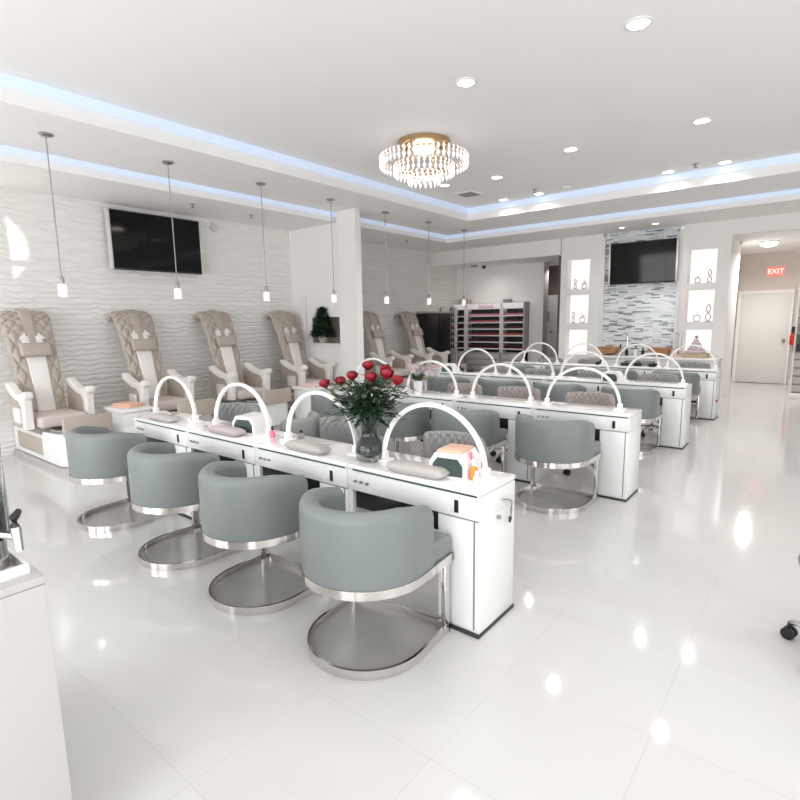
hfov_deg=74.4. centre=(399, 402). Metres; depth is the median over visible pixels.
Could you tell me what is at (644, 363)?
stool
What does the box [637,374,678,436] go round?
stool
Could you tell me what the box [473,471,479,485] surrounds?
bottle
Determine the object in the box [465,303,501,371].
rack
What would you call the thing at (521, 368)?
tub chair
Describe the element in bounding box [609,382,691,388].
countertop
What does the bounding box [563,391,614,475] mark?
stool
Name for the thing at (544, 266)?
trim
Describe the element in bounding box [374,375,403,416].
rose
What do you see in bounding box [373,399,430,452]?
tub chair
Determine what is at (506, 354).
rack
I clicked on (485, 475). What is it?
lamp
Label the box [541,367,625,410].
lamp
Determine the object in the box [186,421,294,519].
desk
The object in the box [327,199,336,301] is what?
pendant lamp
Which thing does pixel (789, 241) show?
ceiling
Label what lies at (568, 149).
recessed light
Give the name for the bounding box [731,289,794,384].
door
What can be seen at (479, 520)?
desk
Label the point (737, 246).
wall
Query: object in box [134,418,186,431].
countertop
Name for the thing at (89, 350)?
wall
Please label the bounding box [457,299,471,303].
storage box
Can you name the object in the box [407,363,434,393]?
potted flower
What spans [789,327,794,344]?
fire extinguisher
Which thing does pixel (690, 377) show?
tub chair
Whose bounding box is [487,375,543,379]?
countertop
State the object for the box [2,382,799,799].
floor
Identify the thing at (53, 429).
basin
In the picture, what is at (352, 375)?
rose
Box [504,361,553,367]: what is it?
desk
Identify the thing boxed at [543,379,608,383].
countertop
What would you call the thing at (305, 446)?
hand rest cushion
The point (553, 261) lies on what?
ceiling
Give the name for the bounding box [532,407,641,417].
countertop
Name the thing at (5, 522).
jar
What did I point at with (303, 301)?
trim
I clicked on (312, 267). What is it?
wall partition
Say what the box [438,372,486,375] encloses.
countertop
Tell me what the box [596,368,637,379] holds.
tub chair
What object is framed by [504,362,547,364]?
countertop
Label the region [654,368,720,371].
countertop
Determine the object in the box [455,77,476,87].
recessed light
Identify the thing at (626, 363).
caddy
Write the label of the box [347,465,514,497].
countertop
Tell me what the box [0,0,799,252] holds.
ceiling
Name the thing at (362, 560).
tub chair
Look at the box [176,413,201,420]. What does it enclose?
folded towel
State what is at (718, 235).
wall
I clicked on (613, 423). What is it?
outlet plate
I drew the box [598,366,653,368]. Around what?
countertop
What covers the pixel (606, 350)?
basin
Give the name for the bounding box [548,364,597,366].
countertop
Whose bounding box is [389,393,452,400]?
countertop
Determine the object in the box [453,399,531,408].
countertop
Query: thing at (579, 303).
light panel
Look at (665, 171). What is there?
recessed light
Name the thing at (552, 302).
door
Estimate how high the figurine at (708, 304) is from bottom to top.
0.325 m
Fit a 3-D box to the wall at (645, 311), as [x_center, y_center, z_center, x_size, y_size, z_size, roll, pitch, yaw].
[4.769,-1.740,10.477,1.340,3.230,0.260,6,11,38]
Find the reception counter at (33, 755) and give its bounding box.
[0,547,71,799]
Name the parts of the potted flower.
pot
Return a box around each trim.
[300,296,308,363]
[538,262,548,360]
[556,256,560,356]
[598,229,683,353]
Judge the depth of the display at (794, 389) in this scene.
9.92 m
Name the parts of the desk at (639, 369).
glass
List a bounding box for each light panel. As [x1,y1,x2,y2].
[569,330,586,353]
[570,295,588,322]
[571,259,589,288]
[685,330,711,352]
[687,290,714,321]
[690,249,717,282]
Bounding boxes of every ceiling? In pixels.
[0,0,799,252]
[439,256,558,269]
[736,231,799,254]
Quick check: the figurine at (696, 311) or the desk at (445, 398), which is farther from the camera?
the figurine at (696, 311)
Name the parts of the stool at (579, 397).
backrest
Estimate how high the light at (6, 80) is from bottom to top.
0.096 m
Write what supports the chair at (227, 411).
on the floor
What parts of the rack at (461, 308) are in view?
post, drawer, panel, post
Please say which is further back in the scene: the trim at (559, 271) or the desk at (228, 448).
the trim at (559, 271)
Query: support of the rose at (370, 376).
in the glass vase
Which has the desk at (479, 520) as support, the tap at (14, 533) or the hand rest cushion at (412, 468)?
the hand rest cushion at (412, 468)
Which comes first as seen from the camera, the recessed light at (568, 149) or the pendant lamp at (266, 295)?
the recessed light at (568, 149)
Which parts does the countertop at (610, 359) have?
door, door, door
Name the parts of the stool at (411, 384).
backrest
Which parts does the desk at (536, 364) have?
glass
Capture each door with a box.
[546,295,557,357]
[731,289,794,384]
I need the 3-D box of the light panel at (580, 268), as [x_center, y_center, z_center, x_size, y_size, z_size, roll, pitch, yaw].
[3.881,-2.709,11.179,0.472,0.607,0.032,6,11,38]
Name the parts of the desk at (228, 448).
panel, drawer, glass, door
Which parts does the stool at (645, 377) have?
backrest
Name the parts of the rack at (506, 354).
post, drawer, panel, post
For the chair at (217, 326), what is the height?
1.788 m
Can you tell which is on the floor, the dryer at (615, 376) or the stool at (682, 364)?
the stool at (682, 364)
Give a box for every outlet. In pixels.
[330,470,332,480]
[454,500,458,512]
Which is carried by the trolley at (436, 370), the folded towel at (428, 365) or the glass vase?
the folded towel at (428, 365)
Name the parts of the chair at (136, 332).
arm panel, cup panel, armrest, backrest, panel, seat, arm panel, armrest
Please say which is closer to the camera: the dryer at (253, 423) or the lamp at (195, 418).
the dryer at (253, 423)
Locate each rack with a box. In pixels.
[453,304,465,363]
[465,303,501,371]
[500,302,528,362]
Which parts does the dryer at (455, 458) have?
lid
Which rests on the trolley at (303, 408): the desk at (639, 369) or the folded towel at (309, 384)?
the folded towel at (309, 384)
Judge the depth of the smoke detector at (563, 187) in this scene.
8.18 m
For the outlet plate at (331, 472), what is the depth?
3.16 m
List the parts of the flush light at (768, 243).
lamp shade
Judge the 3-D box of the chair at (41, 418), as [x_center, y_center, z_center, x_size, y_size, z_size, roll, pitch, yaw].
[-4.090,-0.197,6.150,1.620,1.788,0.730,6,11,38]
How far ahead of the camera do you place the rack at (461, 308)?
13.99 m
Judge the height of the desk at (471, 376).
0.762 m
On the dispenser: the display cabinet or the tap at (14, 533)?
the tap at (14, 533)
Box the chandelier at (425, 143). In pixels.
[379,132,468,188]
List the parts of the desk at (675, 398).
drawer, glass, door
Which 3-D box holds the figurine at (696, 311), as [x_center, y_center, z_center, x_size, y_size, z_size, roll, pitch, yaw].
[5.522,-1.601,9.798,0.100,0.211,0.099,-2,9,-7]
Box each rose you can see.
[319,379,357,415]
[335,376,360,415]
[346,371,366,405]
[361,361,373,416]
[365,372,378,416]
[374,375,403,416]
[375,367,393,406]
[377,364,391,394]
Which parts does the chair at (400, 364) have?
backrest, arm panel, cup panel, panel, armrest, arm panel, seat, armrest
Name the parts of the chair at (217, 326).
backrest, arm panel, cup panel, armrest, panel, seat mount, seat, arm panel, armrest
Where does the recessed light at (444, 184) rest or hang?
in the ceiling at (334, 84)
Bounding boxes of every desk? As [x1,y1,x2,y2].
[134,411,226,519]
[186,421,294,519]
[254,434,357,511]
[334,385,404,450]
[347,451,514,638]
[389,389,469,452]
[438,371,493,383]
[453,395,543,483]
[487,373,550,387]
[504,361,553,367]
[532,401,641,501]
[543,376,608,392]
[548,362,598,369]
[598,364,655,374]
[609,380,691,449]
[654,366,720,419]
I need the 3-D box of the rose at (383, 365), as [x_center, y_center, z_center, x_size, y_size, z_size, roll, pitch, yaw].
[-0.120,0.046,3.100,0.156,0.542,0.121,6,11,38]
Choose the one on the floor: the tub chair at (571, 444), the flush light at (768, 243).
the tub chair at (571, 444)
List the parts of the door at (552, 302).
frame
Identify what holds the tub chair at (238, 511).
on the floor
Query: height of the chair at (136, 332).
1.788 m
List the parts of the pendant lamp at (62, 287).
cord, lamp shade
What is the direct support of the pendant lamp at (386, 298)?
hanging from the ceiling at (334, 84)
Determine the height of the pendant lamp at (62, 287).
1.505 m
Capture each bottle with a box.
[270,426,274,437]
[298,430,303,438]
[470,459,477,480]
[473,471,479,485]
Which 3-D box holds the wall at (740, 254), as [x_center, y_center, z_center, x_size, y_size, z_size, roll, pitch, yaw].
[7.093,-1.818,11.584,0.200,2.970,2.570,6,11,38]
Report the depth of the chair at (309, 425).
4.31 m
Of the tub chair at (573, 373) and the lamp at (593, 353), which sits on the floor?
the tub chair at (573, 373)
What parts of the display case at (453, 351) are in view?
post, post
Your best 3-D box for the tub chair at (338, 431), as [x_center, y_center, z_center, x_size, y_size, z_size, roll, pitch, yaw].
[-0.528,0.546,4.219,0.560,0.802,0.531,3,10,23]
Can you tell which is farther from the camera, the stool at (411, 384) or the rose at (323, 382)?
the stool at (411, 384)
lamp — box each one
[38,132,68,295]
[149,376,202,422]
[162,160,181,298]
[208,382,277,437]
[256,182,269,300]
[280,391,357,456]
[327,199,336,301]
[352,358,400,389]
[378,402,496,481]
[381,211,388,302]
[402,360,461,395]
[425,221,431,303]
[456,348,499,373]
[461,230,466,304]
[467,363,536,402]
[505,350,556,376]
[520,342,559,362]
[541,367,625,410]
[559,351,609,377]
[562,343,604,364]
[614,344,661,366]
[622,353,687,384]
[664,344,718,369]
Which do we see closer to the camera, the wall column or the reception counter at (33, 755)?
the reception counter at (33, 755)
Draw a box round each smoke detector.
[209,223,217,231]
[562,186,570,189]
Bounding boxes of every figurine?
[693,311,700,321]
[704,304,710,321]
[706,269,711,282]
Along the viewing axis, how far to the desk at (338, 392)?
6.47 m
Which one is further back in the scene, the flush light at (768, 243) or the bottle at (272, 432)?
the flush light at (768, 243)
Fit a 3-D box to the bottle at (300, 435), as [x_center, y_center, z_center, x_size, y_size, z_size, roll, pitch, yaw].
[-0.706,0.227,3.757,0.040,0.060,0.039,6,11,38]
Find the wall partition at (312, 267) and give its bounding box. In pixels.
[289,223,364,380]
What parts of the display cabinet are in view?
door, door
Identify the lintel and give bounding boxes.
[733,212,799,236]
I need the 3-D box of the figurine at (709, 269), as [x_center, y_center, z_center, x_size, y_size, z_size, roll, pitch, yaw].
[5.636,-2.304,9.587,0.100,0.251,0.098,6,11,38]
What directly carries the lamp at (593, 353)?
on the desk at (591, 384)
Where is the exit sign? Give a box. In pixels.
[767,266,784,275]
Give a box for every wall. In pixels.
[0,187,456,455]
[432,219,734,402]
[457,263,539,360]
[548,265,558,297]
[602,226,683,354]
[722,237,740,399]
[730,254,740,377]
[731,250,799,383]
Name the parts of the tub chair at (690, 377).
backrest, post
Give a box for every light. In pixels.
[0,72,799,213]
[0,144,799,238]
[439,183,450,186]
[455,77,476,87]
[490,175,503,178]
[533,192,544,194]
[563,147,578,151]
[624,15,653,31]
[661,170,675,173]
[692,117,711,124]
[717,160,732,164]
[758,240,779,246]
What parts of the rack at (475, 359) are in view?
post, drawer, panel, post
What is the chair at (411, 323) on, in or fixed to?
on the floor
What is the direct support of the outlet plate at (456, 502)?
attached to the desk at (479, 520)
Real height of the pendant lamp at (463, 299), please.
1.505 m
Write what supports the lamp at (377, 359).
on the desk at (338, 392)
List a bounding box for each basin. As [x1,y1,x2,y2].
[50,426,62,432]
[245,397,261,402]
[597,346,619,354]
[647,347,673,356]
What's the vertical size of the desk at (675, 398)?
0.762 m
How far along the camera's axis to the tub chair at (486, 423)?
4.81 m
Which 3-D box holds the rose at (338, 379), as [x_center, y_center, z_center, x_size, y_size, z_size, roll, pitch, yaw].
[-0.272,0.076,3.173,0.250,0.465,0.137,6,11,38]
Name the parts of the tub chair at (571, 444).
post, plate, backrest, post, seat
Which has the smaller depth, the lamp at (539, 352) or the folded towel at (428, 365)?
the lamp at (539, 352)
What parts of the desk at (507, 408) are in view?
drawer, glass, door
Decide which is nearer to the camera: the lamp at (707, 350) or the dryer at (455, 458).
the dryer at (455, 458)
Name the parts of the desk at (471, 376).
drawer, glass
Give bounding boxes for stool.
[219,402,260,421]
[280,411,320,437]
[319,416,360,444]
[392,379,424,440]
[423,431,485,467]
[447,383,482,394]
[480,366,508,372]
[490,386,540,462]
[524,368,555,375]
[538,357,562,361]
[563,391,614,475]
[576,370,604,377]
[578,359,601,363]
[624,360,652,365]
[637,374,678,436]
[676,362,710,406]
[780,554,799,639]
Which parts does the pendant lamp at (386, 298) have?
cord, lamp shade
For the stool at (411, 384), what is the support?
on the floor
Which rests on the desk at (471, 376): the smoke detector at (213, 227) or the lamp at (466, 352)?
the lamp at (466, 352)
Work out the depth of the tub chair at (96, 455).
4.04 m
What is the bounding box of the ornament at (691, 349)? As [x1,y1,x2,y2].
[685,336,705,352]
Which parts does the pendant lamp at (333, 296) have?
cord, lamp shade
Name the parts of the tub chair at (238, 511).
backrest, plate, post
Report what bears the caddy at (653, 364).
on the desk at (639, 369)
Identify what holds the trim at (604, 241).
attached to the wall at (645, 311)
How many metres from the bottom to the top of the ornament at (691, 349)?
0.308 m
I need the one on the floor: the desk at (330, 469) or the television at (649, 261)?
the desk at (330, 469)
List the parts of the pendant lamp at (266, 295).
cord, lamp shade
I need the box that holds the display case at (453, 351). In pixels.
[440,307,456,363]
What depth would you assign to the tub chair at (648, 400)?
5.99 m
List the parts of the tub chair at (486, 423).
backrest, seat, post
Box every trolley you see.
[103,405,153,432]
[292,386,332,418]
[420,366,439,375]
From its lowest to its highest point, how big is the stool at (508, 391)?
0.802 m
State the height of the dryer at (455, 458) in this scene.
0.142 m
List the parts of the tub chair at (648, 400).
backrest, plate, post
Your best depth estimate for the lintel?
8.92 m
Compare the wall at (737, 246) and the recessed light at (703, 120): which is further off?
the wall at (737, 246)
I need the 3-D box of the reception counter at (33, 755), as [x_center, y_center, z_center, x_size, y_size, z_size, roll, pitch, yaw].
[-1.730,0.961,1.368,0.966,0.900,1.202,6,11,38]
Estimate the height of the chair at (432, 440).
0.802 m
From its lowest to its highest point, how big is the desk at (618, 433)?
0.762 m
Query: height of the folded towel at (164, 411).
0.032 m
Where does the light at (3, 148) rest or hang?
attached to the ceiling at (334, 84)
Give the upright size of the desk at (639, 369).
0.762 m
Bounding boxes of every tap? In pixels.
[0,509,23,551]
[675,332,680,355]
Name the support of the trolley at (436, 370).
on the floor
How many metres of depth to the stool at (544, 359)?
10.49 m
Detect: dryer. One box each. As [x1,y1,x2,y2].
[232,412,271,434]
[429,443,480,480]
[440,363,456,372]
[601,370,623,382]
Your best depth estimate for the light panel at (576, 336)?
11.41 m
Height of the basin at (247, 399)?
0.060 m
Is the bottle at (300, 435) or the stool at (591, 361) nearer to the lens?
the bottle at (300, 435)
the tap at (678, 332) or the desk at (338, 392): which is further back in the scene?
the tap at (678, 332)
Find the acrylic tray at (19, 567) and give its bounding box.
[0,547,29,582]
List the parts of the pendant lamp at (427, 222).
cord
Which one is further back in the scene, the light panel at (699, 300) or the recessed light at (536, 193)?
the light panel at (699, 300)
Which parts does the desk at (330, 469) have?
panel, drawer, glass, door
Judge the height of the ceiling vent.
0.020 m
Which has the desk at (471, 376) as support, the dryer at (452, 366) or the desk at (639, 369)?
the dryer at (452, 366)
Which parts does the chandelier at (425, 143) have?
bulb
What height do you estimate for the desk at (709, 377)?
0.762 m
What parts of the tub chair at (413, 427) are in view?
post, backrest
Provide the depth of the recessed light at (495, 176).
7.58 m
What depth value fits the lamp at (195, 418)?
4.48 m
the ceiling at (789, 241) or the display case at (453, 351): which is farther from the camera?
the display case at (453, 351)
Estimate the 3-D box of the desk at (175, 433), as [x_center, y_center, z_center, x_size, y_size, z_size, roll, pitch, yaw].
[-1.918,0.523,4.643,0.888,0.762,0.392,6,11,38]
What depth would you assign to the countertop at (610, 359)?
9.68 m
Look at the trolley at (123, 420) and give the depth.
6.24 m
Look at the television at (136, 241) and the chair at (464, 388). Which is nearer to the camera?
the chair at (464, 388)
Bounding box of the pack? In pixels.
[796,344,799,351]
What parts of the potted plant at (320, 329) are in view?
pot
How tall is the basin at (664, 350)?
0.155 m
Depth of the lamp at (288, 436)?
3.46 m
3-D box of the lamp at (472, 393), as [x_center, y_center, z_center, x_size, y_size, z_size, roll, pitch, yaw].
[1.030,-0.213,5.382,0.760,0.375,0.090,6,11,39]
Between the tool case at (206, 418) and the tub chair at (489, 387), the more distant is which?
the tub chair at (489, 387)
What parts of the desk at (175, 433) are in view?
drawer, glass, door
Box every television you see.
[104,208,203,274]
[608,237,678,284]
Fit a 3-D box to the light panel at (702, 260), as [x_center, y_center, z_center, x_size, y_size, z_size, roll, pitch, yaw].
[5.656,-2.517,9.769,0.452,0.607,0.032,6,11,38]
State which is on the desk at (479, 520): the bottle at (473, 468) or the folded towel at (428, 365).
the bottle at (473, 468)
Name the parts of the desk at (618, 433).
panel, drawer, glass, door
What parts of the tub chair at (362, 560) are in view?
backrest, plate, seat, post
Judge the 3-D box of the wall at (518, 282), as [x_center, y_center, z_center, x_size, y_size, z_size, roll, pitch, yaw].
[2.467,-2.064,13.697,2.620,2.950,0.200,6,11,38]
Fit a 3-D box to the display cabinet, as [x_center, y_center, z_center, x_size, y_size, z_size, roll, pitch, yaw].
[0.860,-1.379,13.260,0.350,1.780,1.040,6,11,38]
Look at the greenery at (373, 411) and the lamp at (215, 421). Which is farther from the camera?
the lamp at (215, 421)
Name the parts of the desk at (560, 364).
glass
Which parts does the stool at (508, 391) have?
backrest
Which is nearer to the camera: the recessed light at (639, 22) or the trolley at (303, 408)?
the recessed light at (639, 22)
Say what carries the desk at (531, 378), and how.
on the floor
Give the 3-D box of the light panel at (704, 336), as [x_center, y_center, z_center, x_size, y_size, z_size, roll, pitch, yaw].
[5.678,-1.119,9.987,0.452,0.517,0.032,6,11,38]
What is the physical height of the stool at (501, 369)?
0.802 m
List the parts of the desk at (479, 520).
panel, drawer, glass, door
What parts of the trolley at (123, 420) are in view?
drawer, drawer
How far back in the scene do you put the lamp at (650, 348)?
8.74 m
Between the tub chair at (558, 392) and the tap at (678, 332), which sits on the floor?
the tub chair at (558, 392)
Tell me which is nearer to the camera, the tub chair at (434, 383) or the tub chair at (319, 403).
the tub chair at (319, 403)
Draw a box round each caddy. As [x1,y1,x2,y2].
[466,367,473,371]
[620,361,629,365]
[648,362,656,366]
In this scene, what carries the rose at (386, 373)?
in the glass vase
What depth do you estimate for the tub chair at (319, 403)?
5.81 m
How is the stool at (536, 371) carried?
on the floor
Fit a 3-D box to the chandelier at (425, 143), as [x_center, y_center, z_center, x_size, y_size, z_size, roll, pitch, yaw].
[0.275,-2.751,6.070,1.040,0.475,1.033,6,11,38]
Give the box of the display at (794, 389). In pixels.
[788,286,799,399]
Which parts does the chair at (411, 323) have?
backrest, panel, arm panel, armrest, arm panel, armrest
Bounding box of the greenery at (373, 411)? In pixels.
[322,377,418,428]
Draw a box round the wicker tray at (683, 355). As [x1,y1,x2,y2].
[681,352,709,357]
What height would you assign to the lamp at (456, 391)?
0.375 m
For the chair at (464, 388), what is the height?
0.802 m
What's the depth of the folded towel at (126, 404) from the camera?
6.34 m
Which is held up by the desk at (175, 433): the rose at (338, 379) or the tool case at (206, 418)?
the tool case at (206, 418)
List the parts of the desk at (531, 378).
drawer, glass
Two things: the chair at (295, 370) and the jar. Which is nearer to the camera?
the jar
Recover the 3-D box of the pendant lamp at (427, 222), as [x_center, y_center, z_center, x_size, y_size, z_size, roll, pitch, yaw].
[0.542,-2.608,9.894,0.120,1.505,0.120,6,11,38]
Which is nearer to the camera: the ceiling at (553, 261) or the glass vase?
the glass vase
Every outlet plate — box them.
[241,448,246,459]
[328,469,335,482]
[452,498,461,514]
[610,420,617,428]
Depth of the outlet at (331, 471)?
3.16 m
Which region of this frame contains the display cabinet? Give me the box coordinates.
[416,312,450,362]
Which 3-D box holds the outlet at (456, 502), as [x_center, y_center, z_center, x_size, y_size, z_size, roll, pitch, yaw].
[0.280,0.516,2.615,0.025,0.066,0.008,6,11,38]
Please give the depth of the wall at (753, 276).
11.98 m
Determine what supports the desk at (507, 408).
on the floor
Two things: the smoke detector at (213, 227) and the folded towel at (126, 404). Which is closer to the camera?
the folded towel at (126, 404)
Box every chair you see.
[0,309,112,473]
[65,426,171,532]
[107,310,214,416]
[127,442,238,570]
[193,310,290,429]
[198,461,315,615]
[264,311,351,412]
[299,487,453,680]
[311,394,359,416]
[363,311,430,389]
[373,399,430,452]
[395,311,466,373]
[427,375,469,391]
[431,407,507,471]
[478,378,525,436]
[504,365,534,373]
[514,414,601,514]
[534,381,586,401]
[545,366,583,376]
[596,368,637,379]
[601,386,662,455]
[652,371,700,423]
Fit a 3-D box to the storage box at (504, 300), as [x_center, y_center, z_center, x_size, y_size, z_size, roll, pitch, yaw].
[2.684,-2.534,13.149,0.180,0.080,0.150,6,11,38]
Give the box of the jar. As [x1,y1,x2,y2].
[0,445,10,540]
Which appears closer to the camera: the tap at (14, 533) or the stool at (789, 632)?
the tap at (14, 533)
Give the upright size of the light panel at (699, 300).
0.582 m
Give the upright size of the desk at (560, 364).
0.762 m
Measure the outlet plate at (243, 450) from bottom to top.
0.078 m
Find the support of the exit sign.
attached to the wall at (753, 276)
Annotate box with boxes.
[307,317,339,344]
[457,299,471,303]
[503,299,511,302]
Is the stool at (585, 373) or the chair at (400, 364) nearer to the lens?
the stool at (585, 373)
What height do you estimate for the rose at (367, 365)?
0.562 m
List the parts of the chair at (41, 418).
arm panel, cup panel, armrest, panel, backrest, panel, seat mount, seat, arm panel, armrest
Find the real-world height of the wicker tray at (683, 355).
0.085 m
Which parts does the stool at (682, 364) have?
backrest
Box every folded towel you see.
[111,401,145,407]
[150,410,171,414]
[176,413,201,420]
[299,382,320,387]
[424,364,440,367]
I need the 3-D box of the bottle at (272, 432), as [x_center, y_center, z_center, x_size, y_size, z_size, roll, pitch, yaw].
[-0.915,0.213,3.782,0.036,0.085,0.035,6,11,38]
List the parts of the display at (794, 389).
panel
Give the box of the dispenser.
[0,445,23,570]
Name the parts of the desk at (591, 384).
glass, drawer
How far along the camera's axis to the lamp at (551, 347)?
9.78 m
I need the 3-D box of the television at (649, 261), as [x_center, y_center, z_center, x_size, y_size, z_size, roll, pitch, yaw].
[4.667,-2.690,10.130,1.244,0.791,0.157,6,11,38]
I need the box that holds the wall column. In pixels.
[336,208,363,384]
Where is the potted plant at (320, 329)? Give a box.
[309,307,336,342]
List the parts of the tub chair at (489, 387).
backrest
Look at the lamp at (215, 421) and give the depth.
3.90 m
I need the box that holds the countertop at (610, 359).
[587,354,722,402]
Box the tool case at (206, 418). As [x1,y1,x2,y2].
[199,416,213,420]
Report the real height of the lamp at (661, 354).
0.375 m
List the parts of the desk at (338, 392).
glass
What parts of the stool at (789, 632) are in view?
leg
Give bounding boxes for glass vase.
[355,413,382,461]
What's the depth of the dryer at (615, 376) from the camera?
6.71 m
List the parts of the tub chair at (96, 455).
backrest, plate, post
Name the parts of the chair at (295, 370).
backrest, arm panel, panel, cup panel, panel, armrest, arm panel, seat, armrest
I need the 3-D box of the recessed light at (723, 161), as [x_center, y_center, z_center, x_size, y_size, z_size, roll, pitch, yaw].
[4.330,-3.197,7.015,0.190,0.012,0.190,6,11,38]
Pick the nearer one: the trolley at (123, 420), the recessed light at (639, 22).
the recessed light at (639, 22)
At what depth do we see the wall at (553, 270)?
13.55 m
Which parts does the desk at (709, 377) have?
drawer, glass, door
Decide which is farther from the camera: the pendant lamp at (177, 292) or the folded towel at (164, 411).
the pendant lamp at (177, 292)
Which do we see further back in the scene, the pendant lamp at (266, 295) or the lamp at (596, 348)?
the lamp at (596, 348)
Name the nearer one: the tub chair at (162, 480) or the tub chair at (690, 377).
the tub chair at (162, 480)
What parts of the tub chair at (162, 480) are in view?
backrest, plate, post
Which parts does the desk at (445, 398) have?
panel, drawer, glass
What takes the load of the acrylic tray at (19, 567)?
on the reception counter at (33, 755)
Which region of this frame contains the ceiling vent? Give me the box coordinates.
[454,190,482,197]
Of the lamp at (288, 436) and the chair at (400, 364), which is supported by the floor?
the chair at (400, 364)
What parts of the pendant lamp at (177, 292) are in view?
cord, lamp shade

